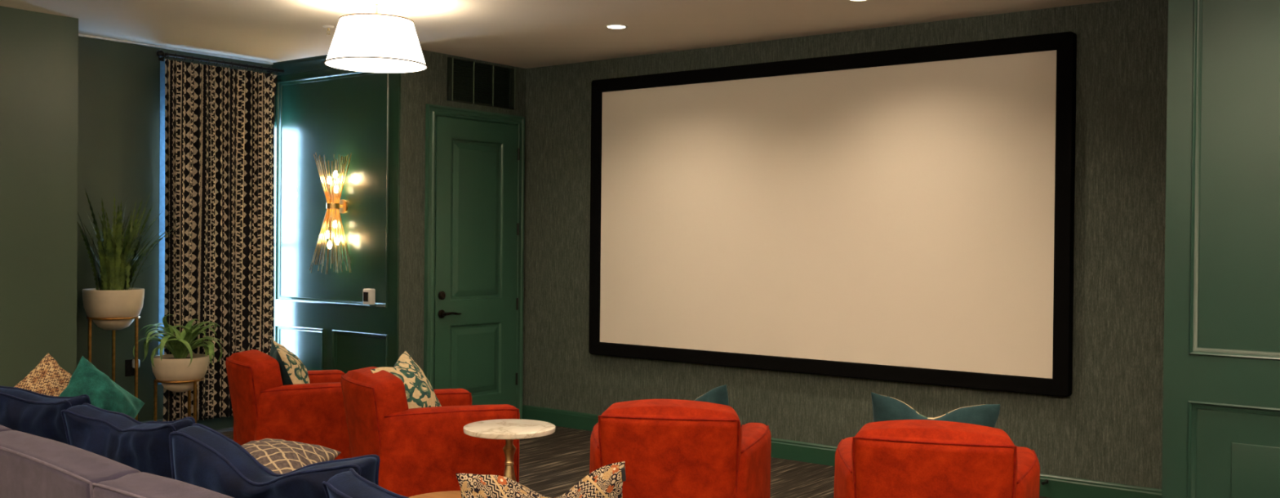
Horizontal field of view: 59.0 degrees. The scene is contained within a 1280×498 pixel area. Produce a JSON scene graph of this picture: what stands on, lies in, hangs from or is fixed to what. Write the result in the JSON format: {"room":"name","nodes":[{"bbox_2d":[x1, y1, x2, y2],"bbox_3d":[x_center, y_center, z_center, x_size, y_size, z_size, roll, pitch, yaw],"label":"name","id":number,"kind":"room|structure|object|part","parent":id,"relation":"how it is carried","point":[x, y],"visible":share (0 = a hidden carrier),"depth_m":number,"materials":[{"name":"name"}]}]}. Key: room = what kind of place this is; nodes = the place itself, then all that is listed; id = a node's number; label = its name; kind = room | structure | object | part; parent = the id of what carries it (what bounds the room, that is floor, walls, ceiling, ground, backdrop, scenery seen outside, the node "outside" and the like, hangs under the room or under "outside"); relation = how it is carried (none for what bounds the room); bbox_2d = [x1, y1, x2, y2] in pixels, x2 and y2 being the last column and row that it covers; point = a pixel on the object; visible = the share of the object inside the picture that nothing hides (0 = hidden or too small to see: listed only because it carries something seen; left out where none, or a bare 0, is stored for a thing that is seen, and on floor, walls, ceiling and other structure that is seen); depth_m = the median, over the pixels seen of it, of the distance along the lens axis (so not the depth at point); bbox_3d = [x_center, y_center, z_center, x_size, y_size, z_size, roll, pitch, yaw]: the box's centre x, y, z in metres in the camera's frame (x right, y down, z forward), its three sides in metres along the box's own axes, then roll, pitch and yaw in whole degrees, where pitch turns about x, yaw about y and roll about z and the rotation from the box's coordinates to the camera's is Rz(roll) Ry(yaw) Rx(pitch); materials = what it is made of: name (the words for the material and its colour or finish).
{"room":"home theater","nodes":[
{"label":"home theater","id":0,"kind":"room"},
{"bbox_2d":[0,5,78,386],"bbox_3d":[-5.852,-0.043,4.784,0.120,2.950,6.853,1,1,38],"label":"wall","id":1,"kind":"structure","parent":0,"point":[39,51],"depth_m":7.25,"materials":[{"name":"green paint"}]},
{"bbox_2d":[76,33,275,422],"bbox_3d":[-3.594,-0.052,8.657,0.150,2.950,2.041,1,1,38],"label":"wall","id":2,"kind":"structure","parent":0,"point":[118,115],"depth_m":8.33,"materials":[{"name":"green paint"}]},
{"bbox_2d":[124,359,139,376],"bbox_3d":[-3.750,0.878,8.356,0.052,0.126,0.092,1,1,38],"label":"wall outlet","id":3,"kind":"object","parent":2,"relation":"attached to","point":[129,363],"visible":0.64,"depth_m":8.36,"materials":[{"name":"black plastic"}]},
{"bbox_3d":[-3.772,0.878,8.365,0.006,0.124,0.080,1,1,38],"label":"plate","id":4,"kind":"part","parent":3,"relation":"part of","materials":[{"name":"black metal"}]},
{"bbox_2d":[155,49,284,74],"bbox_3d":[-3.281,-1.451,8.834,0.155,0.070,1.100,1,1,38],"label":"curtain rod","id":5,"kind":"object","parent":2,"relation":"attached to","point":[161,54],"visible":1,"depth_m":8.73,"materials":[{"name":"black metal"}]},
{"bbox_2d":[163,58,277,421],"bbox_3d":[-3.249,-0.050,8.797,0.116,2.720,0.979,1,1,38],"label":"curtain","id":6,"kind":"object","parent":5,"relation":"hanging from","point":[220,121],"visible":0.8,"depth_m":8.77,"materials":[{"name":"fabric"}]},
{"bbox_2d":[140,415,233,429],"bbox_3d":[-3.602,1.356,8.589,0.016,0.135,1.921,1,1,38],"label":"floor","id":7,"kind":"structure","parent":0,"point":[223,422],"depth_m":8.92,"materials":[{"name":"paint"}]},
{"bbox_2d":[280,73,386,373],"bbox_3d":[-2.370,-0.043,8.928,1.559,2.950,0.120,1,1,38],"label":"wall","id":8,"kind":"structure","parent":0,"point":[343,117],"depth_m":8.86,"materials":[{"name":"green paint"}]},
{"bbox_2d":[271,54,332,75],"bbox_3d":[-2.403,-1.467,8.839,1.540,0.100,0.060,1,1,38],"label":"trim","id":9,"kind":"structure","parent":8,"relation":"attached to","point":[315,63],"depth_m":9.06,"materials":[{"name":"paint"}]},
{"bbox_2d":[309,152,351,274],"bbox_3d":[-2.385,-0.276,8.696,0.338,0.931,0.263,1,1,38],"label":"lamp","id":10,"kind":"object","parent":8,"relation":"attached to","point":[340,206],"visible":1,"depth_m":8.69,"materials":[{"name":"gold metal"}]},
{"bbox_3d":[-2.467,-0.080,8.681,0.064,0.485,0.124,1,1,38],"label":"rod","id":11,"kind":"part","parent":10,"relation":"part of","materials":[{"name":"gold metal"}]},
{"bbox_3d":[-2.444,-0.116,8.665,0.028,0.411,0.115,1,1,38],"label":"rod","id":12,"kind":"part","parent":10,"relation":"part of","materials":[{"name":"gold metal"}]},
{"bbox_3d":[-2.447,-0.532,8.668,0.039,0.383,0.114,1,1,38],"label":"rod","id":13,"kind":"part","parent":10,"relation":"part of","materials":[{"name":"gold metal"}]},
{"bbox_3d":[-2.439,-0.101,8.660,0.020,0.443,0.116,1,1,38],"label":"rod","id":14,"kind":"part","parent":10,"relation":"part of","materials":[{"name":"gold metal"}]},
{"bbox_3d":[-2.449,-0.541,8.698,0.057,0.400,0.081,1,1,38],"label":"rod","id":15,"kind":"part","parent":10,"relation":"part of","materials":[{"name":"gold metal"}]},
{"bbox_3d":[-2.438,-0.517,8.687,0.038,0.353,0.077,1,1,38],"label":"rod","id":16,"kind":"part","parent":10,"relation":"part of","materials":[{"name":"gold metal"}]},
{"bbox_3d":[-2.422,-0.100,8.640,0.021,0.443,0.127,1,1,38],"label":"rod","id":17,"kind":"part","parent":10,"relation":"part of","materials":[{"name":"gold metal"}]},
{"bbox_3d":[-2.455,-0.075,8.769,0.107,0.495,0.026,1,1,38],"label":"rod","id":18,"kind":"part","parent":10,"relation":"part of","materials":[{"name":"gold metal"}]},
{"bbox_3d":[-2.425,-0.525,8.668,0.017,0.370,0.085,1,1,38],"label":"rod","id":19,"kind":"part","parent":10,"relation":"part of","materials":[{"name":"gold metal"}]},
{"bbox_3d":[-2.414,-0.513,8.647,0.017,0.347,0.104,1,1,38],"label":"rod","id":20,"kind":"part","parent":10,"relation":"part of","materials":[{"name":"gold metal"}]},
{"bbox_3d":[-2.450,-0.536,8.781,0.125,0.390,0.012,1,1,38],"label":"rod","id":21,"kind":"part","parent":10,"relation":"part of","materials":[{"name":"gold metal"}]},
{"bbox_3d":[-2.444,-0.069,8.789,0.113,0.508,0.012,1,1,38],"label":"rod","id":22,"kind":"part","parent":10,"relation":"part of","materials":[{"name":"gold metal"}]},
{"bbox_3d":[-2.407,-0.102,8.645,0.030,0.440,0.102,1,1,38],"label":"rod","id":23,"kind":"part","parent":10,"relation":"part of","materials":[{"name":"gold metal"}]},
{"bbox_3d":[-2.397,-0.520,8.634,0.006,0.361,0.114,1,0,18],"label":"rod","id":24,"kind":"part","parent":10,"relation":"part of","materials":[{"name":"gold metal"}]},
{"bbox_3d":[-2.395,-0.114,8.648,0.006,0.415,0.091,1,0,16],"label":"rod","id":25,"kind":"part","parent":10,"relation":"part of","materials":[{"name":"gold metal"}]},
{"bbox_3d":[-2.385,-0.503,8.645,0.006,0.326,0.088,1,0,12],"label":"rod","id":26,"kind":"part","parent":10,"relation":"part of","materials":[{"name":"gold metal"}]},
{"bbox_3d":[-2.377,-0.066,8.630,0.070,0.511,0.101,1,1,38],"label":"rod","id":27,"kind":"part","parent":10,"relation":"part of","materials":[{"name":"gold metal"}]},
{"bbox_3d":[-2.369,-0.066,8.623,0.088,0.510,0.106,1,1,38],"label":"rod","id":28,"kind":"part","parent":10,"relation":"part of","materials":[{"name":"gold metal"}]},
{"bbox_3d":[-2.373,-0.508,8.644,0.006,0.335,0.086,1,0,4],"label":"rod","id":29,"kind":"part","parent":10,"relation":"part of","materials":[{"name":"gold metal"}]},
{"bbox_3d":[-2.406,-0.084,8.817,0.005,0.478,0.118,0,0,-21],"label":"rod","id":30,"kind":"part","parent":10,"relation":"part of","materials":[{"name":"gold metal"}]},
{"bbox_3d":[-2.398,-0.513,8.802,0.005,0.344,0.092,0,1,-22],"label":"rod","id":31,"kind":"part","parent":10,"relation":"part of","materials":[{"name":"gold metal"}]},
{"bbox_3d":[-2.349,-0.105,8.637,0.006,0.432,0.112,0,0,-14],"label":"rod","id":32,"kind":"part","parent":10,"relation":"part of","materials":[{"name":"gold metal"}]},
{"bbox_3d":[-2.354,-0.506,8.651,0.006,0.332,0.074,0,0,-11],"label":"rod","id":33,"kind":"part","parent":10,"relation":"part of","materials":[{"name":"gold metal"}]},
{"bbox_3d":[-2.385,-0.540,8.809,0.006,0.399,0.099,0,0,-15],"label":"rod","id":34,"kind":"part","parent":10,"relation":"part of","materials":[{"name":"gold metal"}]},
{"bbox_3d":[-2.383,-0.072,8.810,0.005,0.500,0.093,0,0,-15],"label":"rod","id":35,"kind":"part","parent":10,"relation":"part of","materials":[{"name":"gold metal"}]},
{"bbox_3d":[-2.332,-0.512,8.641,0.005,0.345,0.107,0,1,-23],"label":"rod","id":36,"kind":"part","parent":10,"relation":"part of","materials":[{"name":"gold metal"}]},
{"bbox_3d":[-2.359,-0.194,8.743,0.038,0.066,0.038,1,1,38],"label":"bulb","id":37,"kind":"part","parent":10,"relation":"part of","materials":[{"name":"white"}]},
{"bbox_3d":[-2.336,-0.573,8.674,0.038,0.066,0.038,1,1,38],"label":"bulb","id":38,"kind":"part","parent":10,"relation":"part of","materials":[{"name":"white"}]},
{"bbox_3d":[-2.330,-0.093,8.643,0.005,0.455,0.114,0,1,-26],"label":"rod","id":39,"kind":"part","parent":10,"relation":"part of","materials":[{"name":"gold metal"}]},
{"bbox_3d":[-2.325,-0.069,8.647,0.104,0.502,0.046,1,1,38],"label":"rod","id":40,"kind":"part","parent":10,"relation":"part of","materials":[{"name":"gold metal"}]},
{"bbox_3d":[-2.321,-0.515,8.655,0.088,0.350,0.034,1,1,38],"label":"rod","id":41,"kind":"part","parent":10,"relation":"part of","materials":[{"name":"gold metal"}]},
{"bbox_3d":[-2.345,-0.073,8.786,0.022,0.497,0.051,1,1,38],"label":"rod","id":42,"kind":"part","parent":10,"relation":"part of","materials":[{"name":"gold metal"}]},
{"bbox_3d":[-2.308,-0.073,8.659,0.112,0.494,0.024,1,1,38],"label":"rod","id":43,"kind":"part","parent":10,"relation":"part of","materials":[{"name":"gold metal"}]},
{"bbox_3d":[-2.308,-0.525,8.657,0.103,0.372,0.024,1,1,38],"label":"rod","id":44,"kind":"part","parent":10,"relation":"part of","materials":[{"name":"gold metal"}]},
{"bbox_3d":[-2.331,-0.107,8.775,0.005,0.428,0.051,1,1,42],"label":"rod","id":45,"kind":"part","parent":10,"relation":"part of","materials":[{"name":"gold metal"}]},
{"bbox_3d":[-2.302,-0.521,8.670,0.094,0.364,0.009,1,1,38],"label":"rod","id":46,"kind":"part","parent":10,"relation":"part of","materials":[{"name":"gold metal"}]},
{"bbox_3d":[-2.319,-0.111,8.765,0.055,0.420,0.006,0,1,-30],"label":"rod","id":47,"kind":"part","parent":10,"relation":"part of","materials":[{"name":"gold metal"}]},
{"bbox_3d":[-2.287,-0.078,8.664,0.137,0.484,0.008,1,1,38],"label":"rod","id":48,"kind":"part","parent":10,"relation":"part of","materials":[{"name":"gold metal"}]},
{"bbox_3d":[-2.296,-0.525,8.688,0.085,0.370,0.022,1,1,38],"label":"rod","id":49,"kind":"part","parent":10,"relation":"part of","materials":[{"name":"gold metal"}]},
{"bbox_3d":[-2.303,-0.076,8.751,0.074,0.490,0.006,0,0,-9],"label":"rod","id":50,"kind":"part","parent":10,"relation":"part of","materials":[{"name":"gold metal"}]},
{"bbox_3d":[-2.286,-0.533,8.695,0.094,0.388,0.035,1,1,38],"label":"rod","id":51,"kind":"part","parent":10,"relation":"part of","materials":[{"name":"gold metal"}]},
{"bbox_3d":[-2.274,-0.078,8.682,0.139,0.484,0.036,1,1,38],"label":"rod","id":52,"kind":"part","parent":10,"relation":"part of","materials":[{"name":"gold metal"}]},
{"bbox_3d":[-2.276,-0.093,8.689,0.128,0.456,0.040,1,1,38],"label":"rod","id":53,"kind":"part","parent":10,"relation":"part of","materials":[{"name":"gold metal"}]},
{"bbox_3d":[-2.280,-0.104,8.726,0.088,0.433,0.066,1,1,38],"label":"rod","id":54,"kind":"part","parent":10,"relation":"part of","materials":[{"name":"gold metal"}]},
{"bbox_3d":[-2.276,-0.540,8.712,0.097,0.401,0.059,1,1,38],"label":"rod","id":55,"kind":"part","parent":10,"relation":"part of","materials":[{"name":"gold metal"}]},
{"bbox_3d":[-2.287,-0.070,8.737,0.100,0.502,0.005,1,0,4],"label":"rod","id":56,"kind":"part","parent":10,"relation":"part of","materials":[{"name":"gold metal"}]},
{"bbox_2d":[274,67,400,369],"bbox_3d":[-2.404,-0.058,8.868,1.540,2.720,0.016,1,1,38],"label":"trim","id":57,"kind":"structure","parent":8,"relation":"attached to","point":[328,317],"depth_m":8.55,"materials":[{"name":"green paint"}]},
{"bbox_2d":[363,288,375,304],"bbox_3d":[-2.050,0.360,8.549,0.086,0.120,0.060,1,1,38],"label":"thermostat","id":58,"kind":"object","parent":8,"relation":"attached to","point":[369,295],"visible":1,"depth_m":8.52,"materials":[{"name":"white plastic"}]},
{"bbox_2d":[398,49,525,404],"bbox_3d":[-1.426,-0.034,8.975,0.120,2.950,1.345,1,1,38],"label":"wall","id":59,"kind":"structure","parent":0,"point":[428,86],"depth_m":8.53,"materials":[{"name":"paper"}]},
{"bbox_2d":[423,103,524,418],"bbox_3d":[-1.304,0.169,9.015,0.030,2.546,1.067,1,1,38],"label":"door frame","id":60,"kind":"structure","parent":59,"relation":"attached to","point":[432,111],"depth_m":8.64,"materials":[{"name":"green paint"}]},
{"bbox_2d":[433,115,519,407],"bbox_3d":[-1.272,0.206,8.998,0.102,2.448,0.906,1,1,38],"label":"door","id":61,"kind":"structure","parent":59,"relation":"attached to","point":[477,226],"depth_m":9.00,"materials":[{"name":"green paint"}]},
{"bbox_3d":[-1.465,0.500,8.725,0.068,0.066,0.192,1,1,38],"label":"handle","id":62,"kind":"part","parent":61,"relation":"part of","materials":[{"name":"brown metal"}]},
{"bbox_2d":[446,57,515,109],"bbox_3d":[-1.260,-1.318,9.048,0.021,0.332,0.742,1,1,38],"label":"air vent","id":63,"kind":"object","parent":59,"relation":"attached to","point":[468,82],"visible":1,"depth_m":9.04,"materials":[{"name":"black metal"}]},
{"bbox_2d":[0,0,1116,68],"bbox_3d":[-0.874,-1.505,3.016,11.900,0.100,10.519,1,1,38],"label":"ceiling","id":64,"kind":"structure","parent":0,"point":[520,33],"depth_m":7.38,"materials":[{"name":"paint"}]},
{"bbox_2d":[323,25,333,35],"bbox_3d":[-2.106,-1.477,7.642,0.072,0.055,0.072,1,1,38],"label":"sprinkler","id":65,"kind":"object","parent":64,"relation":"attached to","point":[328,27],"visible":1,"depth_m":7.63,"materials":[{"name":"white metal"}]},
{"bbox_2d":[324,0,427,73],"bbox_3d":[-1.584,-1.298,6.798,0.608,0.391,0.608,1,1,38],"label":"ceiling lamp","id":66,"kind":"object","parent":64,"relation":"hanging from","point":[367,42],"visible":1,"depth_m":6.61,"materials":[{"name":"white fabric"}]},
{"bbox_2d":[327,57,424,71],"bbox_3d":[-1.586,-1.115,6.800,0.584,0.001,0.584,1,1,38],"label":"diffuser","id":67,"kind":"object","parent":66,"relation":"attached to","point":[366,64],"depth_m":6.83,"materials":[{"name":"white plastic"}]},
{"bbox_3d":[-1.583,-1.408,6.797,0.130,0.170,0.130,1,1,38],"label":"stem","id":68,"kind":"part","parent":66,"relation":"part of","materials":[{"name":"white metal"}]},
{"bbox_2d":[604,24,627,29],"bbox_3d":[-0.158,-1.482,7.543,0.156,0.006,0.156,1,1,38],"label":"recessed light","id":69,"kind":"object","parent":64,"relation":"in","point":[608,26],"visible":1,"depth_m":7.53,"materials":[{"name":"white plastic"}]},
{"bbox_2d":[848,0,867,1],"bbox_3d":[1.276,-1.461,6.586,0.156,0.006,0.156,1,1,38],"label":"recessed light","id":70,"kind":"object","parent":64,"relation":"in","point":[848,0],"visible":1,"depth_m":6.64,"materials":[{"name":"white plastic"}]},
{"bbox_2d":[213,426,1051,497],"bbox_3d":[-0.904,1.544,3.041,11.900,0.100,10.519,1,1,38],"label":"floor","id":71,"kind":"structure","parent":0,"point":[551,464],"depth_m":7.53,"materials":[{"name":"wood"}]},
{"bbox_2d":[86,315,140,420],"bbox_3d":[-3.721,0.951,7.978,0.346,0.953,0.352,1,1,38],"label":"plant stand","id":72,"kind":"object","parent":71,"relation":"on","point":[89,318],"visible":0.27,"depth_m":7.96,"materials":[{"name":"gold metal"}]},
{"bbox_3d":[-3.819,0.952,7.841,0.016,0.951,0.016,1,1,38],"label":"leg","id":73,"kind":"part","parent":72,"relation":"part of","materials":[{"name":"gold metal"}]},
{"bbox_3d":[-3.790,0.950,8.136,0.016,0.951,0.016,1,1,38],"label":"leg","id":74,"kind":"part","parent":72,"relation":"part of","materials":[{"name":"gold metal"}]},
{"bbox_2d":[82,288,144,329],"bbox_3d":[-3.714,0.427,7.976,0.400,0.290,0.400,1,1,38],"label":"pot","id":75,"kind":"object","parent":72,"relation":"on","point":[97,302],"depth_m":7.84,"materials":[{"name":"beige ceramic"}]},
{"bbox_2d":[77,190,182,329],"bbox_3d":[-3.624,0.068,8.063,0.554,1.008,0.775,1,0,6],"label":"potted plant","id":76,"kind":"object","parent":72,"relation":"on","point":[113,297],"visible":1,"depth_m":7.87,"materials":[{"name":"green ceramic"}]},
{"bbox_3d":[-3.549,0.953,7.964,0.016,0.951,0.016,1,1,38],"label":"leg","id":77,"kind":"part","parent":72,"relation":"part of","materials":[{"name":"gold metal"}]},
{"bbox_2d":[0,424,234,497],"bbox_3d":[-1.547,1.110,4.311,4.610,0.735,1.210,1,1,42],"label":"sofa","id":78,"kind":"object","parent":71,"relation":"on","point":[32,466],"visible":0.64,"depth_m":3.97,"materials":[{"name":"grey fabric"}]},
{"bbox_2d":[14,352,71,396],"bbox_3d":[-3.032,0.796,5.787,0.211,0.521,0.507,1,1,44],"label":"throw pillow","id":79,"kind":"object","parent":78,"relation":"on","point":[47,378],"visible":0.3,"depth_m":5.77,"materials":[{"name":"beige fabric"}]},
{"bbox_2d":[0,385,91,444],"bbox_3d":[-2.745,0.830,5.103,0.794,0.435,0.214,1,1,27],"label":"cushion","id":80,"kind":"object","parent":78,"relation":"on","point":[22,410],"visible":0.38,"depth_m":4.99,"materials":[{"name":"blue fabric"}]},
{"bbox_2d":[58,355,144,418],"bbox_3d":[-2.743,0.820,5.693,0.518,0.561,0.288,0,1,-35],"label":"throw pillow","id":81,"kind":"object","parent":78,"relation":"on","point":[104,393],"visible":0.41,"depth_m":5.65,"materials":[{"name":"green fabric"}]},
{"bbox_2d":[60,403,195,478],"bbox_3d":[-1.957,0.841,4.393,0.669,0.436,0.218,1,1,29],"label":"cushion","id":82,"kind":"object","parent":78,"relation":"on","point":[118,437],"visible":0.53,"depth_m":4.34,"materials":[{"name":"blue fabric"}]},
{"bbox_2d":[168,422,380,497],"bbox_3d":[-1.232,0.846,3.774,0.856,0.451,0.220,1,1,28],"label":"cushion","id":83,"kind":"object","parent":78,"relation":"on","point":[201,455],"visible":0.86,"depth_m":3.76,"materials":[{"name":"blue fabric"}]},
{"bbox_2d":[240,438,341,473],"bbox_3d":[-1.590,0.918,4.793,0.470,0.197,0.468,1,0,12],"label":"throw pillow","id":84,"kind":"object","parent":78,"relation":"on","point":[279,455],"visible":0.38,"depth_m":4.74,"materials":[{"name":"grey fabric"}]},
{"bbox_2d":[322,467,409,497],"bbox_3d":[-0.544,0.879,3.097,0.816,0.457,0.237,1,1,37],"label":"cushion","id":85,"kind":"object","parent":78,"relation":"on","point":[348,484],"visible":1,"depth_m":3.22,"materials":[{"name":"blue fabric"}]},
{"bbox_2d":[455,461,626,497],"bbox_3d":[-0.302,0.885,3.617,0.573,0.428,0.230,1,0,-3],"label":"throw pillow","id":86,"kind":"object","parent":78,"relation":"on","point":[606,481],"visible":1,"depth_m":3.57,"materials":[{"name":"fabric"}]},
{"bbox_2d":[153,377,204,422],"bbox_3d":[-3.361,1.187,8.260,0.341,0.483,0.336,1,1,38],"label":"plant stand","id":87,"kind":"object","parent":71,"relation":"on","point":[156,380],"visible":0.41,"depth_m":8.17,"materials":[{"name":"gold metal"}]},
{"bbox_3d":[-3.507,1.187,8.180,0.016,0.481,0.016,1,1,38],"label":"leg","id":88,"kind":"part","parent":87,"relation":"part of","materials":[{"name":"gold metal"}]},
{"bbox_2d":[133,314,225,391],"bbox_3d":[-3.332,0.756,8.242,0.594,0.575,0.616,1,1,38],"label":"potted plant","id":89,"kind":"object","parent":87,"relation":"on","point":[182,365],"visible":1,"depth_m":8.17,"materials":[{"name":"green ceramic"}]},
{"bbox_3d":[-3.360,0.913,8.259,0.392,0.260,0.392,1,1,38],"label":"pot","id":90,"kind":"part","parent":89,"relation":"part of","materials":[{"name":"beige ceramic"}]},
{"bbox_3d":[-3.361,1.186,8.427,0.016,0.481,0.016,1,1,38],"label":"leg","id":91,"kind":"part","parent":87,"relation":"part of","materials":[{"name":"gold metal"}]},
{"bbox_3d":[-3.220,1.190,8.177,0.016,0.481,0.016,1,1,38],"label":"leg","id":92,"kind":"part","parent":87,"relation":"part of","materials":[{"name":"gold metal"}]},
{"bbox_2d":[225,349,349,459],"bbox_3d":[-2.062,1.027,6.822,0.802,0.851,0.834,0,1,-32],"label":"armchair","id":93,"kind":"object","parent":71,"relation":"on","point":[313,412],"visible":0.59,"depth_m":6.48,"materials":[{"name":"red fabric"}]},
{"bbox_3d":[-2.276,0.981,6.686,0.294,0.762,0.604,0,1,-32],"label":"backrest","id":94,"kind":"part","parent":93,"relation":"part of","materials":[{"name":"red fabric"}]},
{"bbox_3d":[-2.199,1.066,7.108,0.726,0.587,0.171,0,1,-39],"label":"arm","id":95,"kind":"part","parent":93,"relation":"part of"},
{"bbox_2d":[269,338,309,385],"bbox_3d":[-2.096,0.773,6.774,0.242,0.448,0.482,0,1,-23],"label":"throw pillow","id":96,"kind":"object","parent":93,"relation":"on","point":[293,371],"visible":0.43,"depth_m":6.61,"materials":[{"name":"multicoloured fabric"}]},
{"bbox_3d":[-1.862,1.075,6.579,0.728,0.587,0.172,0,1,-25],"label":"arm","id":97,"kind":"part","parent":93,"relation":"part of"},
{"bbox_2d":[340,366,519,497],"bbox_3d":[-1.150,1.043,5.976,0.802,0.851,0.834,0,1,-29],"label":"armchair","id":98,"kind":"object","parent":71,"relation":"on","point":[420,451],"visible":0.79,"depth_m":5.63,"materials":[{"name":"red fabric"}]},
{"bbox_3d":[-1.371,0.997,5.852,0.294,0.762,0.604,0,1,-29],"label":"backrest","id":99,"kind":"part","parent":98,"relation":"part of","materials":[{"name":"red fabric"}]},
{"bbox_2d":[370,351,441,408],"bbox_3d":[-1.203,0.788,5.964,0.268,0.462,0.512,1,0,8],"label":"throw pillow","id":100,"kind":"object","parent":98,"relation":"on","point":[420,393],"visible":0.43,"depth_m":5.89,"materials":[{"name":"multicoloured fabric"}]},
{"bbox_3d":[-1.271,1.082,6.269,0.726,0.587,0.171,0,1,-36],"label":"arm","id":101,"kind":"part","parent":98,"relation":"part of"},
{"bbox_3d":[-0.963,1.090,5.723,0.728,0.587,0.172,0,1,-22],"label":"arm","id":102,"kind":"part","parent":98,"relation":"part of"},
{"bbox_2d":[409,490,461,497],"bbox_3d":[-0.784,1.291,4.873,0.566,0.380,0.566,1,1,38],"label":"coffee table","id":103,"kind":"object","parent":71,"relation":"on","point":[448,494],"visible":0.43,"depth_m":5.04,"materials":[{"name":"brown wood"}]},
{"bbox_2d":[462,418,555,480],"bbox_3d":[-0.614,1.154,5.297,0.430,0.650,0.430,1,1,38],"label":"side table","id":104,"kind":"object","parent":71,"relation":"on","point":[509,429],"visible":0.94,"depth_m":5.26,"materials":[{"name":"beige stone"}]},
{"bbox_2d":[590,399,771,497],"bbox_3d":[0.162,1.063,5.052,0.834,0.851,0.802,1,0,8],"label":"armchair","id":105,"kind":"object","parent":71,"relation":"on","point":[669,448],"visible":0.92,"depth_m":4.69,"materials":[{"name":"red fabric"}]},
{"bbox_3d":[-0.145,1.102,5.132,0.171,0.587,0.726,1,0,1],"label":"arm","id":106,"kind":"part","parent":105,"relation":"part of"},
{"bbox_2d":[693,384,728,405],"bbox_3d":[0.205,0.851,4.989,0.542,0.537,0.227,1,1,23],"label":"throw pillow","id":107,"kind":"object","parent":105,"relation":"on","point":[719,395],"visible":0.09,"depth_m":4.89,"materials":[{"name":"teal fabric"}]},
{"bbox_3d":[0.476,1.110,5.049,0.172,0.587,0.728,1,0,15],"label":"arm","id":108,"kind":"part","parent":105,"relation":"part of"},
{"bbox_2d":[834,419,1039,497],"bbox_3d":[1.182,1.077,4.544,0.834,0.851,0.802,1,0,16],"label":"armchair","id":109,"kind":"object","parent":71,"relation":"on","point":[900,458],"visible":1,"depth_m":4.20,"materials":[{"name":"red fabric"}]},
{"bbox_3d":[0.889,1.116,4.666,0.171,0.587,0.726,1,0,9],"label":"arm","id":110,"kind":"part","parent":109,"relation":"part of"},
{"bbox_2d":[871,391,999,427],"bbox_3d":[1.156,0.804,4.478,0.488,0.468,0.243,1,0,8],"label":"throw pillow","id":111,"kind":"object","parent":109,"relation":"on","point":[885,408],"visible":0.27,"depth_m":4.43,"materials":[{"name":"teal fabric"}]},
{"bbox_3d":[1.493,1.124,4.498,0.172,0.587,0.728,1,1,23],"label":"arm","id":112,"kind":"part","parent":109,"relation":"part of"},
{"bbox_2d":[523,0,1168,488],"bbox_3d":[1.159,0.000,7.912,5.515,2.950,0.120,1,1,38],"label":"wall","id":113,"kind":"structure","parent":0,"point":[1109,428],"depth_m":6.95,"materials":[{"name":"paper"}]},
{"bbox_2d":[588,31,1076,396],"bbox_3d":[1.095,-0.228,7.846,3.723,2.166,0.062,1,1,38],"label":"projection screen","id":114,"kind":"object","parent":113,"relation":"attached to","point":[905,215],"visible":1,"depth_m":7.59,"materials":[{"name":"fabric"}]},
{"bbox_2d":[522,404,1161,497],"bbox_3d":[1.096,1.407,7.875,5.255,0.135,0.016,1,1,38],"label":"baseboard","id":115,"kind":"structure","parent":113,"relation":"attached to","point":[1058,486],"depth_m":7.74,"materials":[{"name":"green paint"}]},
{"bbox_2d":[1041,479,1048,484],"bbox_3d":[2.433,1.402,6.791,0.026,0.026,0.075,1,1,38],"label":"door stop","id":116,"kind":"object","parent":113,"relation":"attached to","point":[1046,481],"visible":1,"depth_m":6.79,"materials":[{"name":"black metal"}]},
{"bbox_2d":[1195,0,1279,497],"bbox_3d":[4.299,0.062,4.023,4.485,2.950,0.120,1,1,38],"label":"wall","id":117,"kind":"structure","parent":0,"point":[1239,299],"depth_m":5.15,"materials":[{"name":"green paint"}]},
{"bbox_2d":[1161,0,1279,497],"bbox_3d":[4.259,-0.003,3.969,4.485,2.820,0.016,1,1,38],"label":"trim","id":118,"kind":"structure","parent":117,"relation":"attached to","point":[1253,382],"depth_m":5.29,"materials":[{"name":"green paint"}]},
{"bbox_2d":[1186,0,1279,497],"bbox_3d":[4.219,0.046,3.993,4.177,2.621,0.026,1,1,38],"label":"trim","id":119,"kind":"structure","parent":117,"relation":"attached to","point":[1193,348],"depth_m":5.25,"materials":[{"name":"green paint"}]},
{"bbox_2d":[1231,442,1279,497],"bbox_3d":[2.941,1.109,4.988,0.600,0.440,0.008,1,1,38],"label":"access panel","id":120,"kind":"object","parent":117,"relation":"attached to","point":[1255,468],"visible":1,"depth_m":5.11,"materials":[{"name":"green paint"}]}
]}

